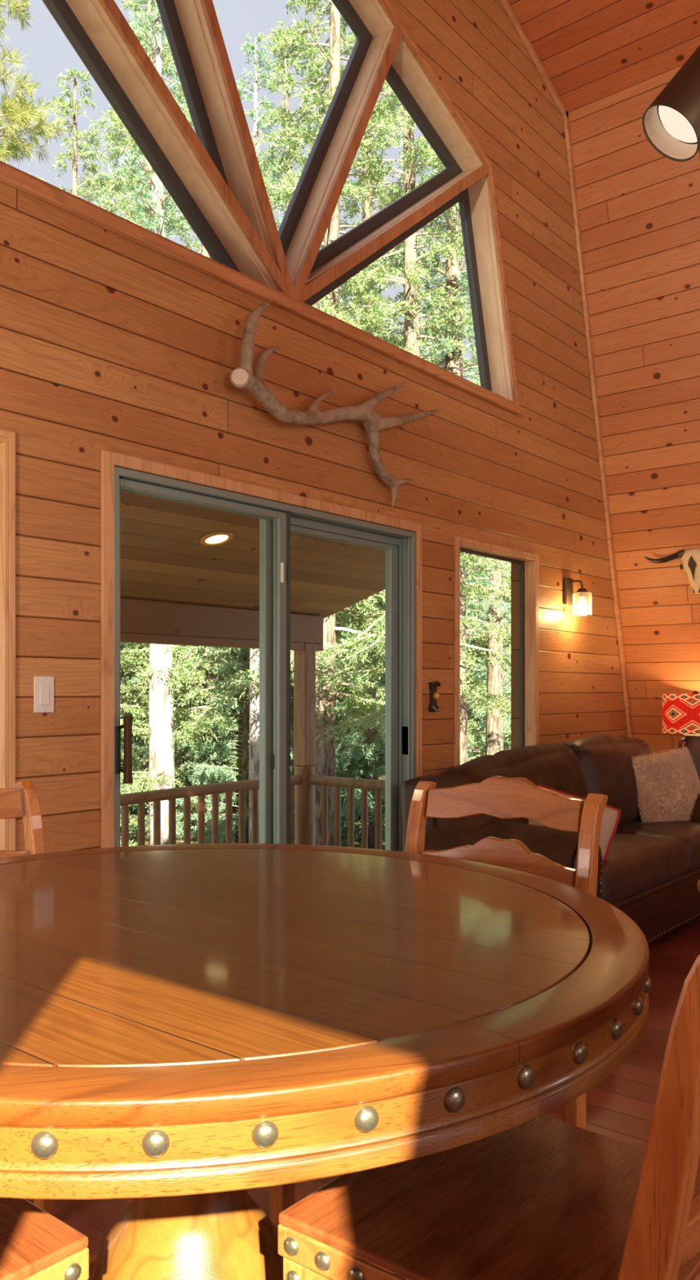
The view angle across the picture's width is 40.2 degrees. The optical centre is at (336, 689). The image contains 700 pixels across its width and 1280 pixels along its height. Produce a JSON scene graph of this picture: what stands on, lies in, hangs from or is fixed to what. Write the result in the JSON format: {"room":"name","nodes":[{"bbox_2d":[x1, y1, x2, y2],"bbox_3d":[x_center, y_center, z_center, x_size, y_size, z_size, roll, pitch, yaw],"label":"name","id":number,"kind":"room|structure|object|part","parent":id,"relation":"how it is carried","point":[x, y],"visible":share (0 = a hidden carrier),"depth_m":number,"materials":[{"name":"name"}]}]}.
{"room":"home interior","nodes":[
{"label":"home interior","id":0,"kind":"room"},
{"bbox_2d":[120,490,462,618],"bbox_3d":[-1.045,-0.840,4.626,1.954,0.711,5.000,0,0,40],"label":"ceiling","id":1,"kind":"structure","parent":0,"point":[163,557],"depth_m":5.51,"materials":[{"name":"brown wood"}]},
{"bbox_2d":[200,531,233,546],"bbox_3d":[-0.634,-0.796,5.064,0.171,0.060,0.180,0,0,44],"label":"recessed light","id":2,"kind":"object","parent":1,"relation":"in","point":[218,538],"visible":1,"depth_m":5.05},
{"bbox_3d":[-0.634,-0.796,5.064,0.124,0.005,0.124,-23,-14,37],"label":"bulb","id":3,"kind":"part","parent":2,"relation":"part of","materials":[{"name":"white glass"}]},
{"bbox_2d":[0,0,627,853],"bbox_3d":[-0.238,-1.567,3.939,0.145,5.713,7.390,0,0,40],"label":"wall","id":4,"kind":"structure","parent":0,"point":[109,341],"depth_m":4.01,"materials":[{"name":"brown wood"}]},
{"bbox_2d":[0,429,15,850],"bbox_3d":[-1.323,0.105,2.618,0.163,1.774,0.894,0,0,40],"label":"window","id":5,"kind":"structure","parent":4,"relation":"in","point":[7,438],"depth_m":2.89,"materials":[{"name":"brown wood"}]},
{"bbox_2d":[34,675,53,712],"bbox_3d":[-0.916,0.017,2.997,0.010,0.114,0.072,0,0,40],"label":"light switch","id":6,"kind":"object","parent":4,"relation":"attached to","point":[43,686],"visible":1,"depth_m":2.99,"materials":[{"name":"white plastic"}]},
{"bbox_2d":[0,0,522,414],"bbox_3d":[-0.232,-2.465,3.934,0.190,1.869,3.764,0,0,40],"label":"window","id":7,"kind":"structure","parent":4,"relation":"in","point":[213,175],"depth_m":3.93,"materials":[{"name":"brown wood"}]},
{"bbox_3d":[-0.891,-2.163,3.254,0.040,1.153,1.767,0,0,40],"label":"sash","id":8,"kind":"part","parent":7,"relation":"part of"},
{"bbox_3d":[-0.792,-2.362,3.374,0.040,1.401,1.439,0,0,40],"label":"sash","id":9,"kind":"part","parent":7,"relation":"part of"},
{"bbox_3d":[-0.170,-1.552,3.883,0.030,0.044,3.754,0,0,40],"label":"sill","id":10,"kind":"part","parent":7,"relation":"part of","materials":[{"name":"brown wood"}]},
{"bbox_3d":[-0.290,-2.494,3.982,0.040,1.720,1.422,0,0,40],"label":"sash","id":11,"kind":"part","parent":7,"relation":"part of","materials":[{"name":"black wood"}]},
{"bbox_3d":[0.212,-2.362,4.590,0.040,1.401,1.439,0,0,40],"label":"sash","id":12,"kind":"part","parent":7,"relation":"part of","materials":[{"name":"black wood"}]},
{"bbox_3d":[0.311,-2.163,4.710,0.040,1.153,1.767,0,0,40],"label":"sash","id":13,"kind":"part","parent":7,"relation":"part of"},
{"bbox_3d":[-0.176,-2.472,3.888,0.016,1.855,3.764,0,0,40],"label":"casing","id":14,"kind":"part","parent":7,"relation":"part of","materials":[{"name":"brown wood"}]},
{"bbox_2d":[100,449,422,851],"bbox_3d":[-0.221,0.239,3.907,0.202,2.062,1.858,0,0,40],"label":"door","id":15,"kind":"structure","parent":4,"relation":"in","point":[402,548],"depth_m":3.88,"materials":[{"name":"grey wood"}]},
{"bbox_3d":[-0.741,0.205,3.214,0.028,0.160,0.020,0,0,40],"label":"handle plate","id":16,"kind":"part","parent":15,"relation":"part of","materials":[{"name":"black metal"}]},
{"bbox_3d":[-0.696,0.203,3.190,0.020,0.225,0.029,0,0,40],"label":"handle","id":17,"kind":"part","parent":15,"relation":"part of","materials":[{"name":"brown wood"}]},
{"bbox_3d":[-0.484,0.261,3.574,0.036,1.958,0.866,0,0,40],"label":"sliding panel","id":18,"kind":"part","parent":15,"relation":"part of","materials":[{"name":"clear glass"}]},
{"bbox_3d":[-0.005,0.261,4.239,0.036,1.958,0.928,0,0,40],"label":"fixed panel","id":19,"kind":"part","parent":15,"relation":"part of","materials":[{"name":"clear glass"}]},
{"bbox_3d":[0.332,0.246,4.570,0.050,0.138,0.012,0,0,40],"label":"latch plate","id":20,"kind":"part","parent":15,"relation":"part of","materials":[{"name":"black metal"}]},
{"bbox_2d":[230,302,440,507],"bbox_3d":[0.047,-1.163,4.073,0.089,0.668,1.379,0,0,38],"label":"antler mount","id":21,"kind":"object","parent":4,"relation":"attached to","point":[242,376],"visible":1,"depth_m":3.88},
{"bbox_2d":[428,680,440,711],"bbox_3d":[0.484,0.034,4.668,0.039,0.152,0.074,0,0,40],"label":"wall ornament","id":22,"kind":"object","parent":4,"relation":"attached to","point":[433,707],"visible":1,"depth_m":4.66,"materials":[{"name":"black ceramic"}]},
{"bbox_3d":[0.489,0.034,4.667,0.017,0.035,0.035,0,0,40],"label":"knob","id":23,"kind":"part","parent":22,"relation":"part of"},
{"bbox_2d":[453,535,538,767],"bbox_3d":[0.823,0.109,5.216,0.163,1.766,0.884,0,0,40],"label":"window","id":24,"kind":"structure","parent":4,"relation":"in","point":[524,565],"depth_m":5.50,"materials":[{"name":"brown wood"}]},
{"bbox_3d":[0.820,0.109,5.218,0.020,1.720,0.838,0,0,40],"label":"frame","id":25,"kind":"part","parent":24,"relation":"part of","materials":[{"name":"brown wood"}]},
{"bbox_2d":[500,0,633,737],"bbox_3d":[0.996,-1.566,5.300,0.024,5.711,3.716,0,0,40],"label":"trim","id":26,"kind":"structure","parent":4,"relation":"attached to","point":[505,3],"depth_m":6.00,"materials":[{"name":"brown wood"}]},
{"bbox_2d":[563,577,591,615],"bbox_3d":[1.462,-0.559,5.760,0.156,0.229,0.112,0,0,40],"label":"wall sconce","id":27,"kind":"object","parent":4,"relation":"attached to","point":[568,597],"visible":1,"depth_m":5.76,"materials":[{"name":"brown metal"}]},
{"bbox_3d":[1.451,-0.627,5.770,0.088,0.063,0.013,0,0,40],"label":"arm","id":28,"kind":"part","parent":27,"relation":"part of","materials":[{"name":"brown metal"}]},
{"bbox_3d":[1.479,-0.511,5.746,0.112,0.133,0.112,0,0,40],"label":"lamp shade","id":29,"kind":"part","parent":27,"relation":"part of","materials":[{"name":"clear glass"}]},
{"bbox_3d":[1.479,-0.512,5.746,0.052,0.085,0.052,0,0,40],"label":"bulb","id":30,"kind":"part","parent":27,"relation":"part of","materials":[{"name":"white glass"}]},
{"bbox_2d":[26,916,699,1257],"bbox_3d":[2.583,1.330,1.608,7.465,0.120,8.030,0,0,40],"label":"floor","id":31,"kind":"structure","parent":0,"point":[621,1107],"depth_m":3.00,"materials":[{"name":"brown wood"}]},
{"bbox_2d":[0,1197,88,1279],"bbox_3d":[-0.650,0.735,1.068,0.478,1.071,0.574,0,0,40],"label":"chair","id":32,"kind":"object","parent":31,"relation":"on","point":[35,1244],"visible":1,"depth_m":1.12,"materials":[{"name":"brown wood"}]},
{"bbox_2d":[0,780,133,1279],"bbox_3d":[-0.685,0.735,1.960,0.574,1.071,0.478,0,0,40],"label":"chair","id":33,"kind":"object","parent":31,"relation":"on","point":[23,801],"visible":0.12,"depth_m":2.25,"materials":[{"name":"brown wood"}]},
{"bbox_3d":[-0.709,0.745,2.262,0.152,1.049,0.034,0,0,40],"label":"post","id":34,"kind":"part","parent":33,"relation":"part of","materials":[{"name":"brown wood"}]},
{"bbox_2d":[0,843,651,1279],"bbox_3d":[-0.229,0.811,1.505,1.378,0.917,1.377,0,0,-18],"label":"dining table","id":35,"kind":"object","parent":31,"relation":"on","point":[186,1029],"visible":0.99,"depth_m":1.09,"materials":[{"name":"brown wood"}]},
{"bbox_2d":[269,776,608,1230],"bbox_3d":[0.215,0.735,1.956,0.478,1.071,0.574,0,0,40],"label":"counter chair","id":36,"kind":"object","parent":31,"relation":"on","point":[500,797],"visible":0.16,"depth_m":2.11,"materials":[{"name":"brown wood"}]},
{"bbox_3d":[-0.107,0.987,1.892,0.042,0.567,0.042,0,0,40],"label":"leg","id":37,"kind":"part","parent":36,"relation":"part of","materials":[{"name":"brown wood"}]},
{"bbox_3d":[0.182,0.745,2.257,0.034,1.049,0.152,0,0,40],"label":"post","id":38,"kind":"part","parent":36,"relation":"part of","materials":[{"name":"brown wood"}]},
{"bbox_3d":[0.517,0.745,1.980,0.034,1.049,0.152,0,0,40],"label":"post","id":39,"kind":"part","parent":36,"relation":"part of","materials":[{"name":"brown wood"}]},
{"bbox_2d":[278,954,699,1279],"bbox_3d":[0.290,0.735,1.187,0.574,1.071,0.478,0,0,40],"label":"dining chair","id":40,"kind":"object","parent":31,"relation":"on","point":[543,1197],"visible":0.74,"depth_m":1.14,"materials":[{"name":"brown wood"}]},
{"bbox_3d":[-0.038,0.987,1.189,0.042,0.567,0.042,0,0,40],"label":"leg","id":41,"kind":"part","parent":40,"relation":"part of","materials":[{"name":"brown wood"}]},
{"bbox_3d":[0.244,0.657,1.225,0.440,0.014,0.465,0,0,40],"label":"seat","id":42,"kind":"part","parent":40,"relation":"part of","materials":[{"name":"brown wood"}]},
{"bbox_3d":[0.315,0.745,0.885,0.152,1.049,0.034,0,0,40],"label":"post","id":43,"kind":"part","parent":40,"relation":"part of","materials":[{"name":"brown wood"}]},
{"bbox_2d":[401,733,699,944],"bbox_3d":[1.316,0.764,4.964,0.919,1.011,2.225,0,0,40],"label":"sofa","id":44,"kind":"object","parent":31,"relation":"on","point":[651,871],"visible":0.43,"depth_m":4.60,"materials":[{"name":"leather"}]},
{"bbox_3d":[1.041,0.815,5.186,0.210,0.816,2.146,0,0,40],"label":"frame","id":45,"kind":"part","parent":44,"relation":"part of","materials":[{"name":"brown fabric"}]},
{"bbox_2d":[434,742,588,831],"bbox_3d":[0.889,0.593,4.674,0.376,0.598,1.147,-13,-4,40],"label":"cushion","id":46,"kind":"object","parent":44,"relation":"on","point":[557,766],"depth_m":4.52,"materials":[{"name":"brown fabric"}]},
{"bbox_2d":[528,784,621,860],"bbox_3d":[1.014,0.630,4.430,0.588,0.400,0.219,0,0,35],"label":"linen pillow","id":47,"kind":"object","parent":44,"relation":"on","point":[611,815],"visible":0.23,"depth_m":4.27,"materials":[{"name":"fabric"}]},
{"bbox_3d":[1.042,0.909,3.955,0.016,0.601,0.262,0,0,40],"label":"arm","id":48,"kind":"part","parent":44,"relation":"part of","materials":[{"name":"leather"}]},
{"bbox_2d":[561,733,654,827],"bbox_3d":[1.565,0.566,5.490,0.375,0.613,0.998,-13,-11,38],"label":"cushion","id":49,"kind":"object","parent":44,"relation":"on","point":[605,761],"depth_m":5.22,"materials":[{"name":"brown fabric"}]},
{"bbox_2d":[600,832,688,905],"bbox_3d":[1.251,0.854,4.643,0.605,0.248,1.057,0,0,40],"label":"seat cushion","id":50,"kind":"object","parent":44,"relation":"on","point":[637,868],"depth_m":4.48,"materials":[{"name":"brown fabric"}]},
{"bbox_2d":[615,820,699,872],"bbox_3d":[1.774,0.858,5.274,0.607,0.239,0.623,0,0,40],"label":"seat cushion","id":51,"kind":"object","parent":44,"relation":"on","point":[687,832],"depth_m":5.07,"materials":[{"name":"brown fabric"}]},
{"bbox_2d":[631,746,699,822],"bbox_3d":[1.890,0.569,5.468,0.562,0.473,0.219,0,0,-28],"label":"pillow","id":52,"kind":"object","parent":44,"relation":"on","point":[668,787],"visible":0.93,"depth_m":5.39,"materials":[{"name":"beige fabric"}]},
{"bbox_2d":[697,879,699,892],"bbox_3d":[1.806,1.029,3.787,0.704,0.485,0.704,0,0,40],"label":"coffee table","id":53,"kind":"object","parent":31,"relation":"on","point":[699,881],"visible":1,"depth_m":3.87,"materials":[{"name":"brown wood"}]},
{"bbox_3d":[2.256,0.970,5.997,0.480,0.600,0.440,0,0,40],"label":"end table","id":54,"kind":"object","parent":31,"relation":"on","visible":0},
{"bbox_2d":[662,690,699,783],"bbox_3d":[2.244,0.340,5.974,0.392,0.660,0.392,0,0,40],"label":"table lamp","id":55,"kind":"object","parent":54,"relation":"on","point":[681,713],"visible":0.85,"depth_m":5.86,"materials":[{"name":"red fabric"}]},
{"bbox_3d":[2.244,0.153,5.974,0.392,0.244,0.392,0,0,40],"label":"lamp shade","id":56,"kind":"part","parent":55,"relation":"part of","materials":[{"name":"red fabric"}]},
{"bbox_3d":[2.163,0.351,5.967,0.055,0.096,0.024,0,0,-5],"label":"handle","id":57,"kind":"part","parent":55,"relation":"part of","materials":[{"name":"black ceramic"}]},
{"bbox_2d":[508,0,699,112],"bbox_3d":[3.398,-4.010,2.559,7.220,1.050,2.505,0,0,40],"label":"ceiling","id":58,"kind":"structure","parent":0,"point":[590,51],"depth_m":5.29,"materials":[{"name":"brown wood"}]},
{"bbox_2d":[568,65,699,755],"bbox_3d":[4.599,-1.123,4.011,7.220,4.785,1.349,0,0,40],"label":"wall","id":59,"kind":"structure","parent":0,"point":[639,207],"depth_m":5.88,"materials":[{"name":"brown wood"}]},
{"bbox_2d":[645,548,699,594],"bbox_3d":[2.239,-0.737,5.967,0.587,0.279,0.132,0,0,40],"label":"skull","id":60,"kind":"object","parent":59,"relation":"attached to","point":[691,558],"visible":1,"depth_m":5.96,"materials":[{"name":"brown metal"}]},
{"bbox_3d":[1.803,-4.010,0.628,7.220,0.120,2.635,0,21,40],"label":"ceiling","id":61,"kind":"structure","parent":0,"visible":0},
{"bbox_2d":[642,44,699,161],"bbox_3d":[0.682,-2.488,1.714,0.259,3.060,0.124,0,0,-3],"label":"spotlight","id":62,"kind":"object","parent":61,"relation":"hanging from","point":[671,124],"visible":1,"depth_m":1.70,"materials":[{"name":"brown metal"}]},
{"label":"outside","id":63,"kind":"structure","parent":0,"visible":0},
{"bbox_2d":[120,746,484,849],"bbox_3d":[-15.551,3.500,29.063,55.000,2.986,75.000,0,0,40],"label":"ground","id":64,"kind":"structure","parent":63,"point":[357,843],"depth_m":16.68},
{"bbox_2d":[0,0,70,165],"bbox_3d":[-3.479,-3.692,9.064,3.768,12.012,3.566,0,0,-9],"label":"conifer tree","id":65,"kind":"object","parent":64,"relation":"on","point":[13,109],"visible":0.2,"depth_m":8.90,"materials":[{"name":"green plant"}]},
{"bbox_2d":[42,66,205,846],"bbox_3d":[-3.850,-3.253,14.553,3.864,12.242,3.198,0,0,15],"label":"conifer tree","id":66,"kind":"object","parent":64,"relation":"on","point":[75,189],"visible":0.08,"depth_m":14.51,"materials":[{"name":"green plant"}]},
{"bbox_2d":[120,647,137,812],"bbox_3d":[-4.830,-0.139,18.147,3.478,5.984,3.761,0,0,35],"label":"fir","id":67,"kind":"object","parent":64,"relation":"on","point":[131,808],"visible":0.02,"depth_m":18.10,"materials":[{"name":"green plant"}]},
{"bbox_2d":[128,643,139,813],"bbox_3d":[-3.990,-2.560,18.994,1.818,10.509,1.796,0,0,-17],"label":"conifer tree","id":68,"kind":"object","parent":64,"relation":"on","point":[136,643],"visible":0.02,"depth_m":18.90,"materials":[{"name":"green plant"}]},
{"bbox_2d":[82,21,196,768],"bbox_3d":[-4.837,-6.017,20.989,4.258,17.558,4.768,0,0,31],"label":"conifer tree","id":69,"kind":"object","parent":64,"relation":"on","point":[111,113],"visible":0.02,"depth_m":21.04,"materials":[{"name":"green plant"}]},
{"bbox_2d":[102,0,195,844],"bbox_3d":[-2.643,-4.831,14.447,2.565,15.013,2.597,0,0,-18],"label":"conifer tree","id":70,"kind":"object","parent":64,"relation":"on","point":[162,757],"visible":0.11,"depth_m":14.30,"materials":[{"name":"green plant"}]},
{"bbox_2d":[120,642,196,839],"bbox_3d":[-4.024,0.378,17.135,2.846,4.896,3.077,0,0,-15],"label":"fir","id":71,"kind":"object","parent":64,"relation":"on","point":[135,746],"visible":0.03,"depth_m":16.84,"materials":[{"name":"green plant"}]},
{"bbox_2d":[88,0,249,835],"bbox_3d":[-3.388,-5.652,17.676,5.401,17.113,4.470,0,0,-43],"label":"conifer tree","id":72,"kind":"object","parent":64,"relation":"on","point":[170,60],"visible":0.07,"depth_m":17.21,"materials":[{"name":"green plant"}]},
{"bbox_2d":[128,644,249,839],"bbox_3d":[-2.913,0.102,17.995,3.419,5.440,3.162,0,0,1],"label":"fir","id":73,"kind":"object","parent":64,"relation":"on","point":[192,757],"visible":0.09,"depth_m":17.35,"materials":[{"name":"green plant"}]},
{"bbox_2d":[173,645,225,785],"bbox_3d":[-4.281,-3.032,23.536,3.821,12.106,3.162,0,0,-35],"label":"conifer tree","id":74,"kind":"object","parent":64,"relation":"on","point":[182,761],"visible":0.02,"depth_m":23.95,"materials":[{"name":"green plant"}]},
{"bbox_2d":[120,14,293,843],"bbox_3d":[-1.942,-4.340,15.902,3.814,14.046,3.406,0,0,-27],"label":"conifer tree","id":75,"kind":"object","parent":64,"relation":"on","point":[208,664],"visible":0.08,"depth_m":15.12,"materials":[{"name":"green plant"}]},
{"bbox_2d":[123,252,291,830],"bbox_3d":[-2.149,-2.775,16.897,3.531,11.189,2.923,0,0,-23],"label":"conifer tree","id":76,"kind":"object","parent":64,"relation":"on","point":[180,809],"visible":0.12,"depth_m":16.64,"materials":[{"name":"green plant"}]},
{"bbox_2d":[173,246,248,804],"bbox_3d":[-3.165,-3.824,22.892,3.611,13.299,3.225,0,0,36],"label":"conifer tree","id":77,"kind":"object","parent":64,"relation":"on","point":[205,701],"visible":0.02,"depth_m":22.69,"materials":[{"name":"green plant"}]},
{"bbox_2d":[176,646,294,844],"bbox_3d":[-1.512,0.464,15.370,2.688,4.624,2.906,0,0,16],"label":"tree","id":78,"kind":"object","parent":64,"relation":"on","point":[217,771],"visible":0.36,"depth_m":15.40,"materials":[{"name":"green plant"}]},
{"bbox_2d":[235,32,284,843],"bbox_3d":[-1.033,-3.149,12.988,1.973,11.410,1.950,0,0,9],"label":"conifer tree","id":79,"kind":"object","parent":64,"relation":"on","point":[254,746],"visible":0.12,"depth_m":12.89,"materials":[{"name":"green plant"}]},
{"bbox_2d":[191,648,356,821],"bbox_3d":[-0.842,-0.163,18.416,3.761,5.984,3.478,0,0,32],"label":"fir","id":80,"kind":"object","parent":64,"relation":"on","point":[233,648],"visible":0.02,"depth_m":17.91,"materials":[{"name":"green plant"}]},
{"bbox_2d":[247,19,352,818],"bbox_3d":[-0.733,-5.364,19.586,3.917,16.153,4.386,0,0,11],"label":"conifer tree","id":81,"kind":"object","parent":64,"relation":"on","point":[274,83],"visible":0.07,"depth_m":19.33,"materials":[{"name":"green plant"}]},
{"bbox_2d":[240,616,385,837],"bbox_3d":[-0.173,0.301,16.101,3.077,4.896,2.846,0,0,-43],"label":"fir","id":82,"kind":"object","parent":64,"relation":"on","point":[357,770],"visible":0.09,"depth_m":15.59,"materials":[{"name":"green plant"}]},
{"bbox_2d":[163,0,478,845],"bbox_3d":[-0.221,-5.079,12.687,4.119,15.170,3.679,0,0,4],"label":"conifer tree","id":83,"kind":"object","parent":64,"relation":"on","point":[325,766],"visible":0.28,"depth_m":12.47,"materials":[{"name":"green plant"}]},
{"bbox_2d":[290,595,385,848],"bbox_3d":[0.494,0.120,15.130,3.004,5.168,3.248,0,0,-27],"label":"tree","id":84,"kind":"object","parent":64,"relation":"on","point":[370,752],"visible":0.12,"depth_m":14.63,"materials":[{"name":"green plant"}]},
{"bbox_2d":[336,284,385,834],"bbox_3d":[0.140,-2.630,16.976,1.818,10.509,1.796,0,0,32],"label":"conifer tree","id":85,"kind":"object","parent":64,"relation":"on","point":[341,300],"visible":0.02,"depth_m":16.92,"materials":[{"name":"green plant"}]},
{"bbox_2d":[213,26,511,849],"bbox_3d":[0.700,-5.425,16.556,5.193,16.455,4.298,0,0,20],"label":"conifer tree","id":86,"kind":"object","parent":64,"relation":"on","point":[367,211],"visible":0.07,"depth_m":16.30,"materials":[{"name":"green plant"}]},
{"bbox_2d":[290,63,511,748],"bbox_3d":[1.115,-4.396,12.325,3.738,13.765,3.338,0,0,7],"label":"conifer tree","id":87,"kind":"object","parent":64,"relation":"on","point":[412,284],"visible":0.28,"depth_m":12.24,"materials":[{"name":"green plant"}]},
{"bbox_2d":[350,602,475,823],"bbox_3d":[1.032,-0.251,17.957,3.761,5.984,3.478,0,0,-12],"label":"fir","id":88,"kind":"object","parent":64,"relation":"on","point":[379,602],"visible":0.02,"depth_m":18.18,"materials":[{"name":"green plant"}]},
{"bbox_2d":[383,142,511,764],"bbox_3d":[1.624,-4.419,13.001,2.389,13.812,2.360,0,0,-9],"label":"conifer tree","id":89,"kind":"object","parent":64,"relation":"on","point":[453,273],"visible":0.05,"depth_m":12.86,"materials":[{"name":"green plant"}]},
{"bbox_2d":[384,142,511,832],"bbox_3d":[2.201,-4.657,18.129,3.851,14.744,4.653,0,0,7],"label":"conifer tree","id":90,"kind":"object","parent":64,"relation":"on","point":[476,686],"visible":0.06,"depth_m":17.81,"materials":[{"name":"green plant"}]},
{"bbox_2d":[465,573,487,727],"bbox_3d":[4.048,-2.638,28.266,2.898,11.093,3.501,0,0,-28],"label":"conifer tree","id":91,"kind":"object","parent":64,"relation":"on","point":[469,573],"visible":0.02,"depth_m":28.21,"materials":[{"name":"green plant"}]},
{"bbox_2d":[462,317,511,755],"bbox_3d":[2.397,-2.932,14.529,1.870,10.809,1.847,0,0,40],"label":"conifer tree","id":92,"kind":"object","parent":64,"relation":"on","point":[494,729],"visible":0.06,"depth_m":14.42,"materials":[{"name":"grey plant"}]},
{"bbox_2d":[466,558,511,755],"bbox_3d":[2.804,-0.049,18.843,3.162,5.440,3.419,0,0,4],"label":"fir","id":93,"kind":"object","parent":64,"relation":"on","point":[472,640],"visible":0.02,"depth_m":18.90,"materials":[{"name":"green plant"}]},
{"bbox_2d":[467,569,511,761],"bbox_3d":[3.404,0.114,16.959,3.077,4.896,2.846,0,0,19],"label":"fir","id":94,"kind":"object","parent":64,"relation":"on","point":[483,674],"visible":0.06,"depth_m":17.07,"materials":[{"name":"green plant"}]},
{"bbox_2d":[474,568,511,720],"bbox_3d":[4.891,-3.897,22.307,3.491,12.855,3.118,0,0,44],"label":"conifer tree","id":95,"kind":"object","parent":64,"relation":"on","point":[508,569],"visible":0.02,"depth_m":22.52,"materials":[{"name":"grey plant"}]},
{"bbox_2d":[474,565,511,754],"bbox_3d":[4.990,-3.427,25.107,3.943,12.494,3.264,0,0,-37],"label":"conifer tree","id":96,"kind":"object","parent":64,"relation":"on","point":[508,566],"visible":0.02,"depth_m":25.46,"materials":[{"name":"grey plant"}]},
{"bbox_2d":[481,566,511,750],"bbox_3d":[5.634,-2.768,30.823,3.616,11.456,2.993,0,0,32],"label":"conifer tree","id":97,"kind":"object","parent":64,"relation":"on","point":[510,566],"visible":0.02,"depth_m":30.68,"materials":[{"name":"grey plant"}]},
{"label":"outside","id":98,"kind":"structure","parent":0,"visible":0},
{"bbox_3d":[-1.020,1.600,4.669,1.980,0.060,5.100,0,0,40],"label":"floor","id":99,"kind":"structure","parent":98,"visible":0},
{"bbox_2d":[293,642,315,844],"bbox_3d":[-0.227,0.620,6.869,0.152,1.900,0.153,0,0,40],"label":"porch post","id":100,"kind":"object","parent":99,"relation":"on","point":[304,660],"visible":0.59,"depth_m":6.82,"materials":[{"name":"brown wood"}]},
{"bbox_2d":[120,775,302,846],"bbox_3d":[-0.785,1.046,6.197,0.072,0.869,1.615,0,0,40],"label":"porch railing","id":101,"kind":"object","parent":100,"relation":"attached to","point":[140,798],"visible":0.43,"depth_m":6.08,"materials":[{"name":"brown wood"}]},
{"bbox_3d":[-0.785,0.648,6.197,0.072,0.075,1.615,0,0,40],"label":"rail","id":102,"kind":"part","parent":101,"relation":"part of","materials":[{"name":"brown wood"}]},
{"bbox_2d":[120,598,323,651],"bbox_3d":[-1.692,-0.404,5.095,0.100,0.253,4.900,0,0,40],"label":"beam","id":103,"kind":"structure","parent":100,"relation":"on","point":[142,621],"depth_m":6.03,"materials":[{"name":"brown wood"}]},
{"bbox_3d":[-0.227,0.110,6.868,0.116,0.880,0.116,0,0,40],"label":"post","id":104,"kind":"part","parent":100,"relation":"part of","materials":[{"name":"brown wood"}]},
{"bbox_2d":[308,775,385,849],"bbox_3d":[0.434,1.047,6.322,1.585,0.866,0.068,0,0,40],"label":"porch railing","id":105,"kind":"object","parent":100,"relation":"attached to","point":[351,784],"visible":0.28,"depth_m":6.58,"materials":[{"name":"brown wood"}]},
{"bbox_3d":[0.434,0.648,6.322,1.585,0.068,0.068,0,0,40],"label":"rail","id":106,"kind":"part","parent":105,"relation":"part of","materials":[{"name":"brown wood"}]}
]}

